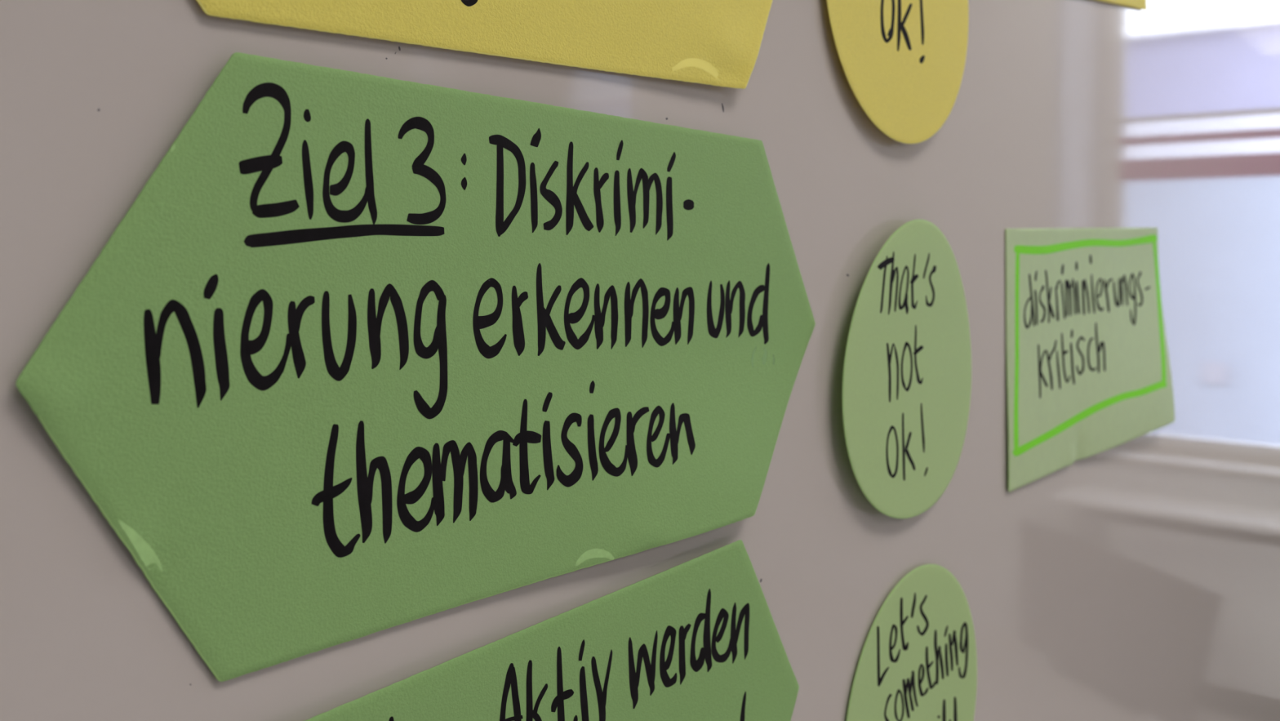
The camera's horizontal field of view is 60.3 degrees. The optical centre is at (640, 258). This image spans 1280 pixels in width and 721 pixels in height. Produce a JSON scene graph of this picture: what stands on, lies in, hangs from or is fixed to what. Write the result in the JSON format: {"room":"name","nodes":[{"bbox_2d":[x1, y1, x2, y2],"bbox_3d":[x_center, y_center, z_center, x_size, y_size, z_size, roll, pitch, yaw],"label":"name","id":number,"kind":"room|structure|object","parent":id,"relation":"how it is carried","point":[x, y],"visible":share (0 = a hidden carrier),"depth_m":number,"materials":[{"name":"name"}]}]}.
{"room":"seminar room","nodes":[
{"label":"seminar room","id":0,"kind":"room"},
{"bbox_3d":[0.184,-0.055,0.691,0.222,3.050,7.780,1,0,39],"label":"wall","id":1,"kind":"structure","parent":0,"visible":0},
{"bbox_2d":[0,0,1279,720],"bbox_3d":[0.133,0.019,0.423,0.035,1.410,2.950,1,0,39],"label":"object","id":2,"kind":"object","parent":1,"relation":"attached to","point":[1137,579],"visible":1,"depth_m":0.33,"materials":[{"name":"grey ceramic"}]},
{"bbox_2d":[15,52,815,681],"bbox_3d":[-0.015,0.017,0.222,0.004,0.095,0.205,1,0,39],"label":"card","id":3,"kind":"object","parent":2,"relation":"attached to","point":[359,355],"visible":1,"depth_m":0.19,"materials":[{"name":"green paper"}]},
{"bbox_2d":[195,0,772,88],"bbox_3d":[-0.021,-0.086,0.214,0.003,0.101,0.202,1,0,39],"label":"card","id":4,"kind":"object","parent":2,"relation":"attached to","point":[713,42],"visible":1,"depth_m":0.22,"materials":[{"name":"yellow paper"}]},
{"bbox_2d":[305,539,799,720],"bbox_3d":[-0.021,0.119,0.217,0.002,0.101,0.204,1,0,39],"label":"card","id":5,"kind":"object","parent":2,"relation":"attached to","point":[698,638],"visible":1,"depth_m":0.24,"materials":[{"name":"green paper"}]},
{"bbox_2d":[826,0,968,143],"bbox_3d":[0.081,-0.083,0.338,0.002,0.095,0.095,0,0,40],"label":"card","id":6,"kind":"object","parent":2,"relation":"attached to","point":[903,61],"visible":1,"depth_m":0.34,"materials":[{"name":"yellow paper"}]},
{"bbox_2d":[841,219,971,518],"bbox_3d":[0.086,0.034,0.346,0.002,0.093,0.098,1,0,37],"label":"card","id":7,"kind":"object","parent":2,"relation":"attached to","point":[907,374],"visible":1,"depth_m":0.34,"materials":[{"name":"green paper"}]},
{"bbox_2d":[846,564,977,720],"bbox_3d":[0.088,0.146,0.352,0.001,0.095,0.095,1,0,40],"label":"card","id":8,"kind":"object","parent":2,"relation":"attached to","point":[917,661],"visible":1,"depth_m":0.35,"materials":[{"name":"green paper"}]},
{"bbox_2d":[1004,227,1174,492],"bbox_3d":[0.208,0.036,0.495,0.008,0.106,0.220,1,0,40],"label":"card","id":9,"kind":"object","parent":2,"relation":"attached to","point":[1089,372],"visible":1,"depth_m":0.48,"materials":[{"name":"green"}]},
{"bbox_2d":[1100,0,1146,10],"bbox_3d":[0.187,-0.160,0.471,0.001,0.119,0.215,1,0,39],"label":"card","id":10,"kind":"object","parent":2,"relation":"attached to","point":[1140,4],"visible":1,"depth_m":0.53,"materials":[{"name":"yellow paper"}]}
]}

